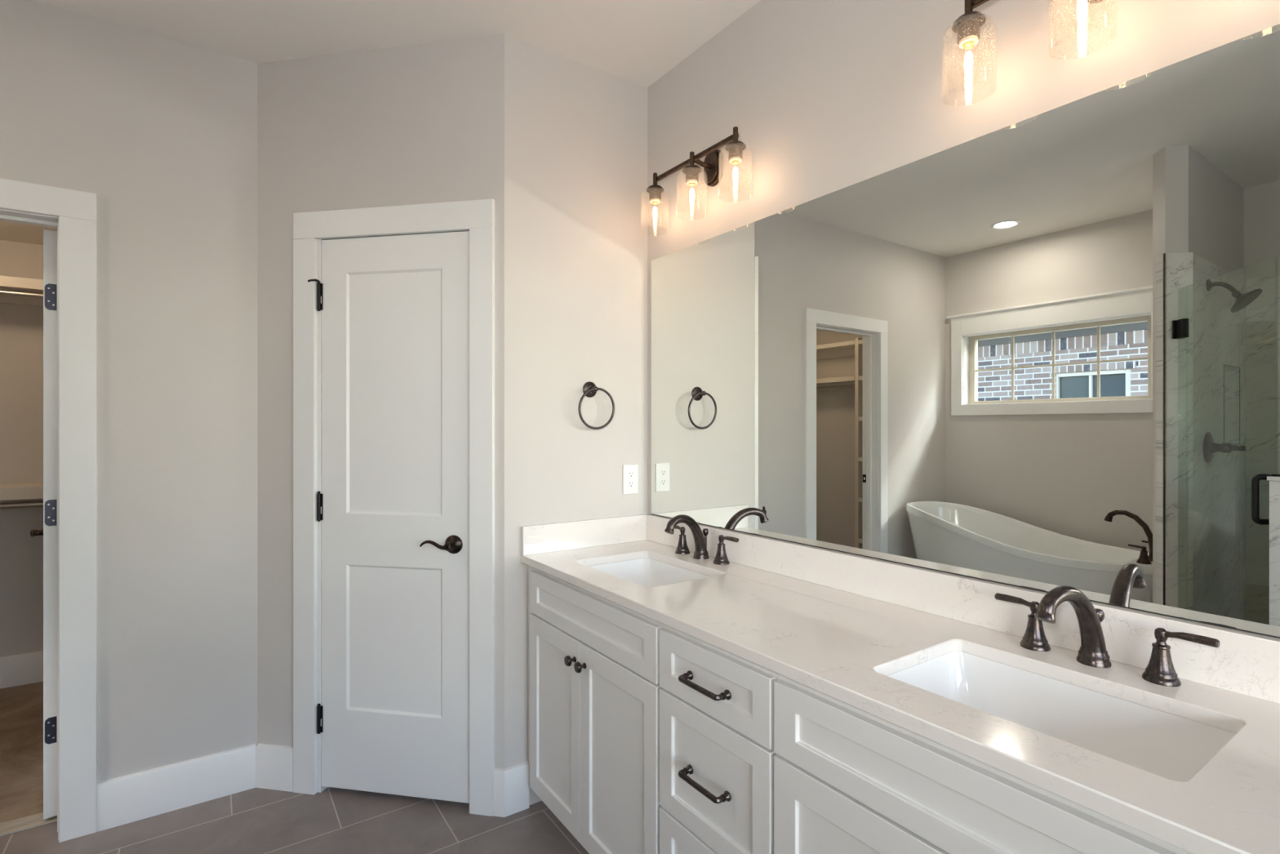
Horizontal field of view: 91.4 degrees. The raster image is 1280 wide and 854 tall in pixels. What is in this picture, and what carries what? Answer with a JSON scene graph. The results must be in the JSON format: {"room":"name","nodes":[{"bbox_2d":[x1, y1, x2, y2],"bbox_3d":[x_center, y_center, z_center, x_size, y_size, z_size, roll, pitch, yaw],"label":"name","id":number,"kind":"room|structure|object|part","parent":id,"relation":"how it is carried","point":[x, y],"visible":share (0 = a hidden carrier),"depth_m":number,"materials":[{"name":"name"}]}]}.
{"room":"bathroom","nodes":[
{"label":"bathroom","id":0,"kind":"room"},
{"bbox_2d":[0,240,43,657],"bbox_3d":[-3.070,0.135,2.505,1.890,2.450,1.783,0,0,-35],"label":"wall","id":1,"kind":"structure","parent":0,"point":[21,326],"depth_m":3.30,"materials":[{"name":"grey paint"}]},
{"bbox_2d":[0,650,43,688],"bbox_3d":[-3.504,1.280,3.134,1.650,0.160,0.014,0,0,-35],"label":"baseboard","id":2,"kind":"structure","parent":1,"relation":"attached to","point":[26,668],"depth_m":3.29,"materials":[{"name":"white paint"}]},
{"bbox_2d":[0,275,43,306],"bbox_3d":[-3.282,-0.693,3.110,1.308,0.090,0.304,0,0,-35],"label":"closet shelf","id":3,"kind":"object","parent":1,"relation":"attached to","point":[6,282],"visible":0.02,"depth_m":3.12,"materials":[{"name":"white paint"}]},
{"bbox_2d":[0,288,43,298],"bbox_3d":[-3.212,-0.660,3.010,1.306,0.048,0.048,0,0,-35],"label":"closet rod","id":4,"kind":"object","parent":3,"relation":"attached to","point":[2,292],"visible":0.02,"depth_m":3.10,"materials":[{"name":"silver metal"}]},
{"bbox_2d":[0,482,43,501],"bbox_3d":[-3.282,0.341,3.110,1.308,0.090,0.304,0,0,-35],"label":"closet shelf","id":5,"kind":"object","parent":1,"relation":"attached to","point":[25,491],"visible":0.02,"depth_m":3.10,"materials":[{"name":"white paint"}]},
{"bbox_2d":[0,501,43,509],"bbox_3d":[-3.212,0.388,3.010,1.306,0.048,0.048,0,0,-35],"label":"closet rod","id":6,"kind":"object","parent":5,"relation":"attached to","point":[30,504],"visible":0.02,"depth_m":3.10,"materials":[{"name":"silver metal"}]},
{"bbox_2d":[0,812,57,836],"bbox_3d":[-2.303,1.357,2.004,0.694,0.006,0.088,0,0,-35],"label":"trim","id":7,"kind":"structure","parent":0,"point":[31,821],"depth_m":2.13,"materials":[{"name":"brown wood"}]},
{"bbox_2d":[0,220,57,244],"bbox_3d":[-3.036,-1.032,2.455,1.650,0.115,1.663,0,0,-35],"label":"ceiling","id":8,"kind":"structure","parent":0,"point":[9,231],"depth_m":3.13,"materials":[{"name":"paint"}]},
{"bbox_2d":[0,177,97,842],"bbox_3d":[-2.428,0.288,2.192,0.888,2.143,0.845,0,0,-35],"label":"door frame","id":9,"kind":"structure","parent":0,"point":[68,531],"depth_m":2.07,"materials":[{"name":"white paint"}]},
{"bbox_3d":[-2.458,0.430,2.530,0.021,0.032,0.109,0,0,-42],"label":"lever","id":10,"kind":"part","parent":9,"relation":"part of","materials":[{"name":"brown metal"}]},
{"bbox_3d":[-2.481,0.435,2.584,0.062,0.066,0.066,0,0,-35],"label":"handle","id":11,"kind":"part","parent":9,"relation":"part of","materials":[{"name":"brown metal"}]},
{"bbox_2d":[0,0,257,785],"bbox_3d":[-2.356,-0.010,1.832,2.212,2.740,0.135,0,0,-35],"label":"wall","id":12,"kind":"structure","parent":0,"point":[163,131],"depth_m":2.21,"materials":[{"name":"grey paint"}]},
{"bbox_2d":[97,743,255,831],"bbox_3d":[-2.338,1.280,1.754,2.149,0.160,0.014,0,0,-35],"label":"baseboard","id":13,"kind":"structure","parent":12,"relation":"attached to","point":[124,799],"depth_m":2.22,"materials":[{"name":"white paint"}]},
{"bbox_2d":[0,681,589,853],"bbox_3d":[-1.270,1.410,1.342,3.744,0.100,5.740,0,0,-35],"label":"floor","id":14,"kind":"structure","parent":0,"point":[255,820],"depth_m":2.13,"materials":[{"name":"grey tile"}]},
{"bbox_2d":[528,565,663,853],"bbox_3d":[0.023,0.921,2.042,0.572,0.878,0.812,0,0,-35],"label":"base cabinet","id":15,"kind":"object","parent":14,"relation":"on","point":[593,660],"visible":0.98,"depth_m":1.83,"materials":[{"name":"white paint"}]},
{"bbox_3d":[-0.277,0.957,2.045,0.018,0.607,0.359,0,0,-35],"label":"door","id":16,"kind":"part","parent":15,"relation":"part of","materials":[{"name":"white paint"}]},
{"bbox_3d":[-0.212,0.712,1.907,0.032,0.032,0.032,0,0,-35],"label":"knob","id":17,"kind":"part","parent":15,"relation":"part of","materials":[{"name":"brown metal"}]},
{"bbox_3d":[-0.177,0.712,1.856,0.032,0.032,0.032,0,0,-35],"label":"knob","id":18,"kind":"part","parent":15,"relation":"part of","materials":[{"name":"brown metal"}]},
{"bbox_3d":[-0.165,0.575,1.882,0.018,0.143,0.753,0,0,-35],"label":"false drawer","id":19,"kind":"part","parent":15,"relation":"part of","materials":[{"name":"white paint"}]},
{"bbox_3d":[-0.062,0.957,1.733,0.018,0.607,0.391,0,0,-35],"label":"door","id":20,"kind":"part","parent":15,"relation":"part of","materials":[{"name":"white paint"}]},
{"bbox_2d":[520,539,1279,853],"bbox_3d":[0.378,0.469,1.548,0.554,0.027,2.029,0,0,-35],"label":"countertop","id":21,"kind":"structure","parent":15,"relation":"on","point":[845,646],"depth_m":1.12,"materials":[{"name":"stone"}]},
{"bbox_2d":[588,558,711,587],"bbox_3d":[0.024,0.561,2.033,0.352,0.158,0.483,0,0,-35],"label":"sink","id":22,"kind":"object","parent":21,"relation":"in","point":[645,572],"visible":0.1,"depth_m":2.23,"materials":[{"name":"white ceramic"}]},
{"bbox_2d":[664,514,738,564],"bbox_3d":[0.209,0.374,2.174,0.243,0.162,0.294,0,0,4],"label":"faucet","id":23,"kind":"object","parent":21,"relation":"on","point":[700,552],"visible":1,"depth_m":2.13,"materials":[{"name":"brown metal"}]},
{"bbox_3d":[0.134,0.372,2.288,0.020,0.026,0.088,0,0,-35],"label":"lever","id":24,"kind":"part","parent":23,"relation":"part of","materials":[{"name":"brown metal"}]},
{"bbox_3d":[0.154,0.419,2.260,0.054,0.072,0.054,0,0,-35],"label":"handle","id":25,"kind":"part","parent":23,"relation":"part of","materials":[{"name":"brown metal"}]},
{"bbox_3d":[0.155,0.374,2.120,0.213,0.162,0.055,0,0,-43],"label":"spout","id":26,"kind":"part","parent":23,"relation":"part of","materials":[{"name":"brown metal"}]},
{"bbox_3d":[0.229,0.405,2.186,0.021,0.101,0.021,0,0,-35],"label":"lift rod","id":27,"kind":"part","parent":23,"relation":"part of","materials":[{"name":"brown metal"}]},
{"bbox_3d":[0.272,0.419,2.088,0.054,0.072,0.054,0,0,-35],"label":"handle","id":28,"kind":"part","parent":23,"relation":"part of","materials":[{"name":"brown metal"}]},
{"bbox_3d":[0.291,0.372,2.060,0.020,0.026,0.088,0,0,-35],"label":"lever","id":29,"kind":"part","parent":23,"relation":"part of","materials":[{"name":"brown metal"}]},
{"bbox_2d":[888,651,1235,781],"bbox_3d":[0.688,0.561,1.072,0.350,0.158,0.503,0,0,-35],"label":"sink","id":30,"kind":"object","parent":21,"relation":"in","point":[1166,745],"visible":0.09,"depth_m":1.16,"materials":[{"name":"white ceramic"}]},
{"bbox_2d":[994,585,1220,686],"bbox_3d":[0.874,0.374,1.208,0.280,0.162,0.260,0,0,12],"label":"faucet","id":31,"kind":"object","parent":21,"relation":"on","point":[1160,669],"visible":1,"depth_m":1.17,"materials":[{"name":"brown metal"}]},
{"bbox_3d":[0.798,0.372,1.321,0.020,0.026,0.088,0,0,-35],"label":"lever","id":32,"kind":"part","parent":31,"relation":"part of","materials":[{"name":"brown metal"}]},
{"bbox_3d":[0.818,0.419,1.293,0.054,0.072,0.054,0,0,-35],"label":"handle","id":33,"kind":"part","parent":31,"relation":"part of","materials":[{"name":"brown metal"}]},
{"bbox_3d":[0.811,0.374,1.164,0.213,0.162,0.058,0,0,-35],"label":"spout","id":34,"kind":"part","parent":31,"relation":"part of","materials":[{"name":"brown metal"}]},
{"bbox_3d":[0.893,0.405,1.218,0.021,0.101,0.021,0,0,-35],"label":"lift rod","id":35,"kind":"part","parent":31,"relation":"part of","materials":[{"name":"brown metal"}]},
{"bbox_3d":[0.936,0.419,1.121,0.054,0.072,0.054,0,0,-35],"label":"handle","id":36,"kind":"part","parent":31,"relation":"part of","materials":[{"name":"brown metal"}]},
{"bbox_3d":[0.955,0.372,1.093,0.020,0.026,0.088,0,0,-35],"label":"lever","id":37,"kind":"part","parent":31,"relation":"part of","materials":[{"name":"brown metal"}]},
{"bbox_2d":[659,624,778,853],"bbox_3d":[0.360,0.921,1.546,0.579,0.878,0.386,0,0,-35],"label":"base cabinet","id":38,"kind":"object","parent":14,"relation":"on","point":[717,753],"visible":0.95,"depth_m":1.40,"materials":[{"name":"white paint"}]},
{"bbox_3d":[0.162,1.104,1.408,0.018,0.312,0.374,0,0,-35],"label":"drawer","id":39,"kind":"part","parent":38,"relation":"part of","materials":[{"name":"white paint"}]},
{"bbox_3d":[0.138,0.797,1.392,0.038,0.021,0.149,0,0,-35],"label":"pull handle","id":40,"kind":"part","parent":38,"relation":"part of","materials":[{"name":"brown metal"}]},
{"bbox_3d":[0.138,0.578,1.392,0.038,0.021,0.149,0,0,-35],"label":"pull handle","id":41,"kind":"part","parent":38,"relation":"part of","materials":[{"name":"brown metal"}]},
{"bbox_3d":[0.162,0.575,1.408,0.018,0.143,0.374,0,0,-35],"label":"drawer","id":42,"kind":"part","parent":38,"relation":"part of","materials":[{"name":"white paint"}]},
{"bbox_3d":[0.177,0.874,1.420,0.019,0.782,0.386,0,0,-35],"label":"frame","id":43,"kind":"part","parent":38,"relation":"part of","materials":[{"name":"white paint"}]},
{"bbox_2d":[773,674,1192,853],"bbox_3d":[0.700,0.921,1.060,0.572,0.878,0.800,0,0,-35],"label":"base cabinet","id":44,"kind":"object","parent":14,"relation":"on","point":[848,779],"visible":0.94,"depth_m":1.03,"materials":[{"name":"white paint"}]},
{"bbox_3d":[0.380,0.957,1.092,0.018,0.607,0.375,0,0,-35],"label":"door","id":45,"kind":"part","parent":44,"relation":"part of","materials":[{"name":"white paint"}]},
{"bbox_2d":[257,33,504,768],"bbox_3d":[-0.978,-0.010,2.346,1.042,2.740,0.120,0,0,10],"label":"wall","id":46,"kind":"structure","parent":0,"point":[423,123],"depth_m":2.31,"materials":[{"name":"grey paint"}]},
{"bbox_2d":[256,742,506,817],"bbox_3d":[-0.960,1.280,2.275,0.993,0.160,0.014,0,0,10],"label":"baseboard","id":47,"kind":"structure","parent":46,"relation":"attached to","point":[274,762],"depth_m":2.34,"materials":[{"name":"white paint"}]},
{"bbox_2d":[293,199,494,816],"bbox_3d":[-0.894,0.281,2.301,0.791,2.157,0.178,0,0,10],"label":"door","id":48,"kind":"structure","parent":46,"relation":"in","point":[393,306],"depth_m":2.27,"materials":[{"name":"white paint"}]},
{"bbox_3d":[-1.214,-0.539,2.314,0.049,0.017,0.018,0,0,5],"label":"stop arm","id":49,"kind":"part","parent":48,"relation":"part of","materials":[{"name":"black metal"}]},
{"bbox_3d":[-0.722,0.413,2.191,0.109,0.032,0.021,0,0,10],"label":"lever","id":50,"kind":"part","parent":48,"relation":"part of","materials":[{"name":"brown metal"}]},
{"bbox_3d":[-0.668,0.418,2.198,0.066,0.066,0.058,0,0,10],"label":"handle","id":51,"kind":"part","parent":48,"relation":"part of","materials":[{"name":"brown metal"}]},
{"bbox_2d":[33,0,760,87],"bbox_3d":[-0.764,-1.430,0.608,3.744,0.100,3.957,0,0,-35],"label":"ceiling","id":52,"kind":"structure","parent":0,"point":[638,42],"depth_m":2.14,"materials":[{"name":"paint"}]},
{"bbox_2d":[504,34,647,804],"bbox_3d":[-0.257,-0.010,2.417,0.616,2.740,0.120,0,0,-35],"label":"wall","id":53,"kind":"structure","parent":0,"point":[575,132],"depth_m":2.33,"materials":[{"name":"grey paint"}]},
{"bbox_2d":[502,761,528,817],"bbox_3d":[-0.438,1.280,2.210,0.094,0.160,0.014,0,0,-35],"label":"baseboard","id":54,"kind":"structure","parent":53,"relation":"attached to","point":[517,776],"depth_m":2.21,"materials":[{"name":"white paint"}]},
{"bbox_2d":[520,514,647,555],"bbox_3d":[-0.191,0.404,2.375,0.552,0.102,0.020,0,0,-35],"label":"backsplash","id":55,"kind":"structure","parent":53,"relation":"attached to","point":[572,535],"depth_m":2.34,"materials":[{"name":"stone"}]},
{"bbox_2d":[577,381,614,429],"bbox_3d":[-0.172,-0.082,2.369,0.158,0.183,0.054,0,0,-35],"label":"towel ring","id":56,"kind":"object","parent":53,"relation":"attached to","point":[589,388],"visible":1,"depth_m":2.37,"materials":[{"name":"brown metal"}]},
{"bbox_3d":[-0.189,-0.143,2.382,0.060,0.060,0.013,0,0,-35],"label":"wall plate","id":57,"kind":"part","parent":56,"relation":"part of","materials":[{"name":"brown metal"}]},
{"bbox_3d":[-0.174,-0.143,2.360,0.021,0.021,0.042,0,0,-35],"label":"post","id":58,"kind":"part","parent":56,"relation":"part of","materials":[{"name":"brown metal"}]},
{"bbox_2d":[622,463,638,494],"bbox_3d":[-0.037,0.208,2.490,0.072,0.118,0.008,0,0,-35],"label":"electrical outlet","id":59,"kind":"object","parent":53,"relation":"attached to","point":[630,472],"visible":1,"depth_m":2.49,"materials":[{"name":"white plastic"}]},
{"bbox_2d":[627,480,634,487],"bbox_3d":[-0.036,0.228,2.487,0.033,0.027,0.002,0,0,-35],"label":"receptacle","id":60,"kind":"object","parent":59,"relation":"attached to","point":[630,483],"depth_m":2.49,"materials":[{"name":"grey plastic"}]},
{"bbox_2d":[627,471,634,477],"bbox_3d":[-0.036,0.189,2.487,0.033,0.027,0.002,0,0,-35],"label":"receptacle","id":61,"kind":"object","parent":59,"relation":"attached to","point":[630,473],"depth_m":2.49,"materials":[{"name":"grey plastic"}]},
{"bbox_2d":[647,0,1279,639],"bbox_3d":[0.931,-0.010,1.341,0.120,2.740,3.240,0,0,-35],"label":"wall","id":62,"kind":"structure","parent":0,"point":[825,97],"depth_m":1.70,"materials":[{"name":"grey paint"}]},
{"bbox_2d":[641,126,752,234],"bbox_3d":[0.199,-0.851,2.158,0.158,0.250,0.538,0,0,-35],"label":"vanity light","id":63,"kind":"object","parent":62,"relation":"attached to","point":[712,165],"visible":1,"depth_m":2.14,"materials":[{"name":"brown metal"}]},
{"bbox_2d":[648,188,661,199],"bbox_3d":[0.056,-0.860,2.321,0.044,0.036,0.044,0,0,-35],"label":"socket","id":64,"kind":"object","parent":63,"relation":"attached to","point":[654,193],"depth_m":2.30,"materials":[{"name":"brown"}]},
{"bbox_3d":[0.056,-0.801,2.321,0.107,0.150,0.107,0,0,-35],"label":"lamp shade","id":65,"kind":"part","parent":63,"relation":"part of","materials":[{"name":"clear glass"}]},
{"bbox_3d":[0.178,-0.837,2.143,0.024,0.014,0.024,0,0,-35],"label":"bulb","id":66,"kind":"part","parent":63,"relation":"part of","materials":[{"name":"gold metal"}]},
{"bbox_2d":[685,168,698,182],"bbox_3d":[0.178,-0.860,2.143,0.044,0.036,0.044,0,0,-35],"label":"socket","id":67,"kind":"object","parent":63,"relation":"attached to","point":[694,172],"depth_m":2.13,"materials":[{"name":"brown"}]},
{"bbox_3d":[0.178,-0.801,2.143,0.107,0.150,0.107,0,0,-35],"label":"lamp shade","id":68,"kind":"part","parent":63,"relation":"part of","materials":[{"name":"clear glass"}]},
{"bbox_3d":[0.213,-0.916,2.167,0.079,0.025,0.017,0,0,-35],"label":"arm","id":69,"kind":"part","parent":63,"relation":"part of","materials":[{"name":"brown metal"}]},
{"bbox_2d":[728,145,742,160],"bbox_3d":[0.301,-0.860,1.966,0.044,0.036,0.044,0,0,-35],"label":"socket","id":70,"kind":"object","parent":63,"relation":"attached to","point":[733,151],"depth_m":1.95,"materials":[{"name":"brown"}]},
{"bbox_3d":[0.301,-0.837,1.966,0.024,0.014,0.024,0,0,-35],"label":"bulb","id":71,"kind":"part","parent":63,"relation":"part of","materials":[{"name":"glass"}]},
{"bbox_3d":[0.301,-0.801,1.966,0.107,0.150,0.107,0,0,-35],"label":"lamp shade","id":72,"kind":"part","parent":63,"relation":"part of","materials":[{"name":"clear glass"}]},
{"bbox_2d":[646,514,1279,703],"bbox_3d":[0.604,0.404,1.690,0.020,0.102,2.007,0,0,-35],"label":"backsplash","id":73,"kind":"structure","parent":62,"relation":"attached to","point":[1243,663],"depth_m":1.39,"materials":[{"name":"stone"}]},
{"bbox_2d":[651,23,1279,638],"bbox_3d":[0.601,-0.159,1.708,0.006,1.019,1.951,0,0,-35],"label":"mirror","id":74,"kind":"object","parent":62,"relation":"attached to","point":[1041,352],"visible":1,"depth_m":1.35,"materials":[{"name":"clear mirror"}]},
{"bbox_2d":[941,0,1116,106],"bbox_3d":[0.860,-0.851,1.199,0.158,0.250,0.538,0,0,-35],"label":"vanity light","id":75,"kind":"object","parent":62,"relation":"attached to","point":[967,26],"visible":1,"depth_m":1.34,"materials":[{"name":"glass"}]},
{"bbox_3d":[0.716,-0.801,1.362,0.107,0.150,0.107,0,0,-35],"label":"lamp shade","id":76,"kind":"part","parent":75,"relation":"part of","materials":[{"name":"clear glass"}]},
{"bbox_3d":[0.716,-0.837,1.362,0.024,0.014,0.024,0,0,-35],"label":"bulb","id":77,"kind":"part","parent":75,"relation":"part of","materials":[{"name":"glass"}]},
{"bbox_2d":[957,17,980,44],"bbox_3d":[0.716,-0.860,1.362,0.044,0.036,0.044,0,0,-35],"label":"socket","id":78,"kind":"object","parent":75,"relation":"attached to","point":[963,26],"depth_m":1.35,"materials":[{"name":"brown"}]},
{"bbox_3d":[0.839,-0.801,1.185,0.107,0.150,0.107,0,0,-35],"label":"lamp shade","id":79,"kind":"part","parent":75,"relation":"part of","materials":[{"name":"clear glass"}]}
]}

